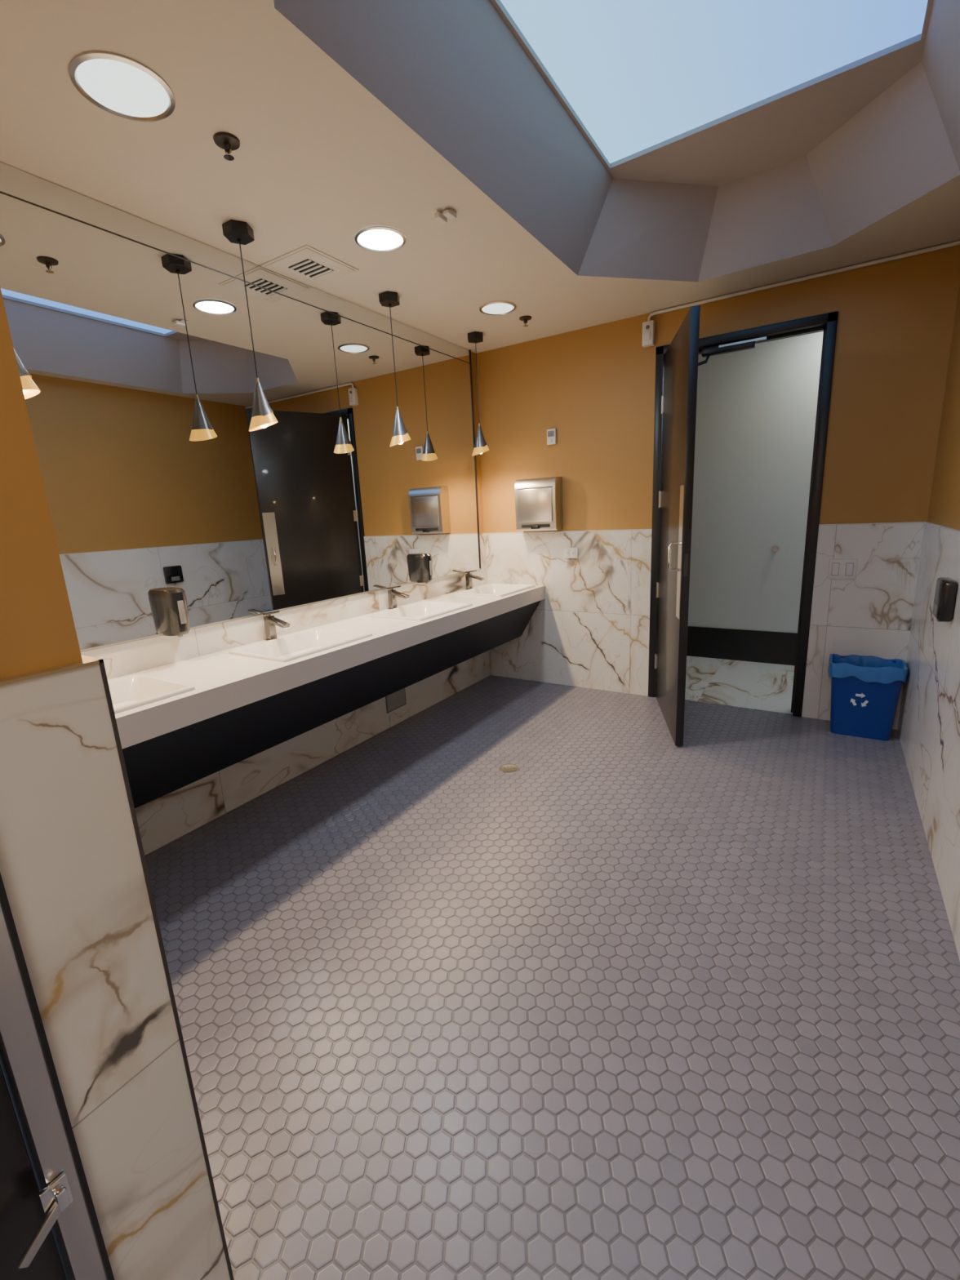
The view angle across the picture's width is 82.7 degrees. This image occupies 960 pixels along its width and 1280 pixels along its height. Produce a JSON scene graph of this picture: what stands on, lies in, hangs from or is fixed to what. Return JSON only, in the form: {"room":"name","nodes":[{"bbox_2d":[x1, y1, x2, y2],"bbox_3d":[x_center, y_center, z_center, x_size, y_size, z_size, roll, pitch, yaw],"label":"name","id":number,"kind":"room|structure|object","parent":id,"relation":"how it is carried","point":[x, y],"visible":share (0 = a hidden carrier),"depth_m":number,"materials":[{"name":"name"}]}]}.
{"room":"public restroom","nodes":[
{"label":"public restroom","id":0,"kind":"room"},
{"bbox_2d":[0,287,230,1279],"bbox_3d":[-1.886,0.096,0.190,1.787,2.702,2.365,5,15,32],"label":"wall","id":1,"kind":"structure","parent":0,"point":[71,869],"depth_m":0.72,"materials":[{"name":"white stone"}]},
{"bbox_2d":[0,872,114,1279],"bbox_3d":[-0.887,0.284,0.226,0.116,2.200,1.026,5,15,32],"label":"door frame","id":2,"kind":"structure","parent":1,"relation":"in","point":[26,1060],"depth_m":0.70,"materials":[{"name":"grey metal"}]},
{"bbox_2d":[0,1064,66,1279],"bbox_3d":[-0.875,0.295,0.219,0.045,2.140,0.946,5,15,32],"label":"door","id":3,"kind":"structure","parent":2,"relation":"attached to","point":[21,1212],"depth_m":0.70,"materials":[{"name":"black laminate"}]},
{"bbox_2d":[17,1171,73,1268],"bbox_3d":[-0.559,0.745,0.699,0.018,0.071,0.066,5,15,32],"label":"door handle","id":4,"kind":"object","parent":3,"relation":"attached to","point":[56,1197],"depth_m":0.70,"materials":[{"name":"silver metal"}]},
{"bbox_2d":[0,654,234,1279],"bbox_3d":[-1.198,0.570,1.222,1.639,1.223,0.153,5,15,32],"label":"trim","id":5,"kind":"structure","parent":1,"relation":"attached to","point":[86,660],"depth_m":0.78,"materials":[{"name":"grey metal"}]},
{"bbox_2d":[107,583,545,808],"bbox_3d":[-0.658,0.142,3.040,0.541,0.424,3.588,5,15,32],"label":"countertop","id":6,"kind":"structure","parent":1,"relation":"attached to","point":[239,708],"depth_m":2.41,"materials":[{"name":"stone"}]},
{"bbox_2d":[107,673,195,713],"bbox_3d":[-1.361,0.262,1.904,0.405,0.103,0.550,5,15,32],"label":"sink basin","id":7,"kind":"object","parent":6,"relation":"in","point":[129,692],"visible":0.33,"depth_m":2.12,"materials":[{"name":"white ceramic"}]},
{"bbox_2d":[262,610,289,640],"bbox_3d":[-1.024,-0.070,2.751,0.156,0.153,0.048,5,15,32],"label":"faucet","id":8,"kind":"object","parent":6,"relation":"on","point":[270,622],"visible":0.94,"depth_m":2.76,"materials":[{"name":"silver metal"}]},
{"bbox_2d":[228,627,372,662],"bbox_3d":[-0.859,0.057,2.678,0.405,0.103,0.550,5,15,32],"label":"sink basin","id":9,"kind":"object","parent":6,"relation":"in","point":[295,646],"visible":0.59,"depth_m":2.79,"materials":[{"name":"white ceramic"}]},
{"bbox_2d":[386,585,409,608],"bbox_3d":[-0.525,-0.274,3.521,0.156,0.153,0.048,5,15,32],"label":"faucet","id":10,"kind":"object","parent":6,"relation":"on","point":[392,593],"visible":0.92,"depth_m":3.53,"materials":[{"name":"silver metal"}]},
{"bbox_2d":[368,600,472,621],"bbox_3d":[-0.360,-0.146,3.448,0.405,0.103,0.550,5,15,32],"label":"sink basin","id":11,"kind":"object","parent":6,"relation":"in","point":[424,610],"visible":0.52,"depth_m":3.59,"materials":[{"name":"white ceramic"}]},
{"bbox_2d":[465,569,484,589],"bbox_3d":[-0.041,-0.470,4.267,0.156,0.153,0.048,5,15,32],"label":"faucet","id":12,"kind":"object","parent":6,"relation":"on","point":[468,575],"visible":0.87,"depth_m":4.27,"materials":[{"name":"silver metal"}]},
{"bbox_2d":[454,583,535,596],"bbox_3d":[0.124,-0.342,4.194,0.405,0.103,0.550,5,15,32],"label":"sink basin","id":13,"kind":"object","parent":6,"relation":"in","point":[491,589],"visible":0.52,"depth_m":4.35,"materials":[{"name":"white ceramic"}]},
{"bbox_2d":[80,351,490,855],"bbox_3d":[-0.980,-0.618,3.076,0.162,2.702,3.866,5,15,32],"label":"wall","id":14,"kind":"structure","parent":0,"point":[169,817],"depth_m":2.93,"materials":[{"name":"white stone"}]},
{"bbox_2d":[154,587,190,636],"bbox_3d":[-1.312,-0.116,2.358,0.100,0.207,0.106,5,15,32],"label":"soap dispenser","id":15,"kind":"object","parent":14,"relation":"attached to","point":[171,606],"visible":1,"depth_m":2.33,"materials":[{"name":"silver metal"}]},
{"bbox_2d":[0,161,480,652],"bbox_3d":[-0.967,-1.010,2.882,0.024,1.651,3.491,5,15,32],"label":"wall mirror","id":16,"kind":"object","parent":14,"relation":"attached to","point":[132,332],"depth_m":2.48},
{"bbox_2d":[385,688,406,713],"bbox_3d":[-0.573,0.403,3.724,0.008,0.140,0.200,5,15,32],"label":"plate","id":17,"kind":"object","parent":14,"relation":"attached to","point":[397,700],"visible":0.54,"depth_m":3.72,"materials":[{"name":"grey plastic"}]},
{"bbox_2d":[414,553,432,583],"bbox_3d":[-0.377,-0.496,3.800,0.100,0.207,0.106,5,15,32],"label":"soap dispenser","id":18,"kind":"object","parent":14,"relation":"attached to","point":[423,562],"visible":1,"depth_m":3.77,"materials":[{"name":"silver metal"}]},
{"bbox_2d":[0,0,959,353],"bbox_3d":[-0.372,-1.689,1.026,3.178,0.450,6.116,5,15,32],"label":"ceiling","id":19,"kind":"structure","parent":0,"point":[347,117],"depth_m":2.14,"materials":[{"name":"beige paint"}]},
{"bbox_2d":[13,348,40,399],"bbox_3d":[-1.464,-1.129,1.616,0.128,0.801,0.128,5,15,32],"label":"pendant light","id":20,"kind":"object","parent":19,"relation":"hanging from","point":[30,389],"visible":0.3,"depth_m":1.69,"materials":[{"name":"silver metal"}]},
{"bbox_2d":[68,50,175,121],"bbox_3d":[-0.995,-1.539,1.527,0.252,0.009,0.252,5,15,32],"label":"recessed light","id":21,"kind":"object","parent":19,"relation":"in","point":[121,86],"visible":1,"depth_m":1.51,"materials":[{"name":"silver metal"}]},
{"bbox_2d":[213,132,239,160],"bbox_3d":[-0.812,-1.581,1.758,0.080,0.048,0.080,5,15,32],"label":"sprinkler","id":22,"kind":"object","parent":19,"relation":"attached to","point":[228,142],"visible":1,"depth_m":1.75,"materials":[{"name":"grey metal"}]},
{"bbox_2d":[222,219,278,431],"bbox_3d":[-0.986,-1.324,2.353,0.128,0.801,0.128,5,15,32],"label":"pendant light","id":23,"kind":"object","parent":19,"relation":"hanging from","point":[237,232],"visible":1,"depth_m":2.38,"materials":[{"name":"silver metal"}]},
{"bbox_2d":[259,244,359,287],"bbox_3d":[-0.826,-1.808,2.659,0.330,0.012,0.330,5,15,32],"label":"ceiling vent","id":24,"kind":"object","parent":19,"relation":"in","point":[306,264],"visible":1,"depth_m":2.63,"materials":[{"name":"white metal"}]},
{"bbox_2d":[354,226,405,252],"bbox_3d":[-0.441,-1.773,2.418,0.224,0.009,0.224,5,15,32],"label":"recessed light","id":25,"kind":"object","parent":19,"relation":"in","point":[374,238],"visible":1,"depth_m":2.41,"materials":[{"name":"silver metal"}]},
{"bbox_2d":[378,291,410,446],"bbox_3d":[-0.486,-1.527,3.123,0.128,0.801,0.128,5,15,32],"label":"pendant light","id":26,"kind":"object","parent":19,"relation":"hanging from","point":[387,299],"visible":1,"depth_m":3.15,"materials":[{"name":"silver metal"}]},
{"bbox_2d":[434,208,456,224],"bbox_3d":[-0.147,-1.733,2.232,0.080,0.030,0.070,5,15,32],"label":"sensor","id":27,"kind":"object","parent":19,"relation":"attached to","point":[442,217],"visible":1,"depth_m":2.22,"materials":[{"name":"white plastic"}]},
{"bbox_2d":[467,331,488,456],"bbox_3d":[-0.014,-1.719,3.852,0.128,0.801,0.128,5,15,32],"label":"pendant light","id":28,"kind":"object","parent":19,"relation":"hanging from","point":[481,446],"visible":1,"depth_m":3.88,"materials":[{"name":"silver metal"}]},
{"bbox_2d":[479,300,516,315],"bbox_3d":[0.108,-2.005,3.301,0.224,0.009,0.224,5,15,32],"label":"recessed light","id":29,"kind":"object","parent":19,"relation":"in","point":[494,308],"visible":1,"depth_m":3.29,"materials":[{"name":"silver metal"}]},
{"bbox_2d":[519,315,531,326],"bbox_3d":[0.292,-2.039,3.497,0.080,0.048,0.080,5,15,32],"label":"sprinkler","id":30,"kind":"object","parent":19,"relation":"attached to","point":[525,318],"visible":1,"depth_m":3.48,"materials":[{"name":"grey metal"}]},
{"bbox_2d":[500,0,927,163],"bbox_3d":[0.665,-2.088,1.618,1.185,0.020,1.760,5,15,32],"label":"window","id":31,"kind":"structure","parent":19,"relation":"attached to","point":[639,75],"depth_m":2.01,"materials":[{"name":"clear glass"}]},
{"bbox_2d":[144,655,959,1279],"bbox_3d":[0.405,0.972,1.996,3.800,0.060,7.280,5,15,32],"label":"floor","id":32,"kind":"structure","parent":0,"point":[627,1002],"depth_m":1.59,"materials":[{"name":"tile"}]},
{"bbox_2d":[498,764,519,773],"bbox_3d":[0.161,0.714,3.026,0.112,0.003,0.112,5,15,32],"label":"floor drain","id":33,"kind":"object","parent":32,"relation":"on","point":[507,768],"visible":1,"depth_m":3.02,"materials":[{"name":"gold metal"}]},
{"bbox_2d":[828,653,907,740],"bbox_3d":[2.264,0.334,3.228,0.372,0.448,0.248,5,15,32],"label":"recycling bin","id":34,"kind":"object","parent":32,"relation":"on","point":[865,690],"visible":1,"depth_m":3.15,"materials":[{"name":"blue plastic"}]},
{"bbox_2d":[475,244,959,729],"bbox_3d":[1.280,-0.896,3.799,2.878,2.702,0.162,5,15,32],"label":"wall","id":35,"kind":"structure","parent":0,"point":[595,385],"depth_m":3.63,"materials":[{"name":"orange paint"}]},
{"bbox_2d":[514,476,562,531],"bbox_3d":[0.440,-1.028,4.141,0.335,0.390,0.134,5,15,32],"label":"paper towel dispenser","id":36,"kind":"object","parent":35,"relation":"attached to","point":[538,501],"visible":1,"depth_m":4.08,"materials":[{"name":"silver metal"}]},
{"bbox_2d":[546,428,556,444],"bbox_3d":[0.528,-1.499,4.025,0.070,0.110,0.030,5,15,32],"label":"thermostat","id":37,"kind":"object","parent":35,"relation":"attached to","point":[551,433],"visible":1,"depth_m":4.01,"materials":[{"name":"white plastic"}]},
{"bbox_2d":[563,547,577,558],"bbox_3d":[0.688,-0.660,4.140,0.115,0.080,0.008,5,15,32],"label":"wall outlet","id":38,"kind":"object","parent":35,"relation":"attached to","point":[569,553],"visible":1,"depth_m":4.14,"materials":[{"name":"white plastic"}]},
{"bbox_2d":[654,305,700,746],"bbox_3d":[1.187,-0.608,3.342,0.128,2.308,0.886,0,13,14],"label":"door","id":39,"kind":"structure","parent":35,"relation":"in","point":[678,401],"depth_m":3.12,"materials":[{"name":"black laminate"}]},
{"bbox_2d":[483,521,924,533],"bbox_3d":[1.240,-0.766,3.766,2.866,0.004,0.014,5,15,32],"label":"trim","id":40,"kind":"structure","parent":35,"relation":"attached to","point":[910,522],"depth_m":3.83,"materials":[{"name":"white plastic"}]},
{"bbox_2d":[648,311,838,716],"bbox_3d":[1.657,-0.714,3.603,0.988,2.376,0.180,5,15,32],"label":"door frame","id":41,"kind":"structure","parent":35,"relation":"attached to","point":[747,339],"depth_m":3.34,"materials":[{"name":"black metal"}]},
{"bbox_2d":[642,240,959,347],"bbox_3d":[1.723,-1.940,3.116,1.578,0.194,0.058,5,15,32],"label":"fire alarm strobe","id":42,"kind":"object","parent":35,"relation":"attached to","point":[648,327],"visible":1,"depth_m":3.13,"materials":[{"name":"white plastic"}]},
{"bbox_2d":[827,559,857,579],"bbox_3d":[2.157,-0.422,3.248,0.140,0.120,0.012,5,15,32],"label":"light switch","id":43,"kind":"object","parent":35,"relation":"attached to","point":[845,569],"visible":1,"depth_m":3.25,"materials":[{"name":"white plastic"}]},
{"bbox_2d":[686,331,823,665],"bbox_3d":[2.485,-1.136,4.442,3.000,2.860,0.150,5,15,32],"label":"wall","id":44,"kind":"structure","parent":0,"point":[755,422],"depth_m":4.55,"materials":[{"name":"white paint"}]},
{"bbox_2d":[897,281,959,960],"bbox_3d":[0.974,-0.131,0.564,0.162,2.702,6.116,5,15,32],"label":"wall","id":45,"kind":"structure","parent":0,"point":[928,727],"depth_m":2.41,"materials":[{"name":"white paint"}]},
{"bbox_2d":[924,521,959,533],"bbox_3d":[0.918,-0.024,0.634,0.014,0.004,5.784,5,15,32],"label":"trim","id":46,"kind":"structure","parent":45,"relation":"attached to","point":[928,522],"depth_m":2.49,"materials":[{"name":"white plastic"}]},
{"bbox_2d":[932,577,958,622],"bbox_3d":[1.870,-0.159,2.200,0.052,0.172,0.160,5,15,32],"label":"dispenser","id":47,"kind":"object","parent":45,"relation":"attached to","point":[945,593],"visible":1,"depth_m":2.14,"materials":[{"name":"black plastic"}]}
]}

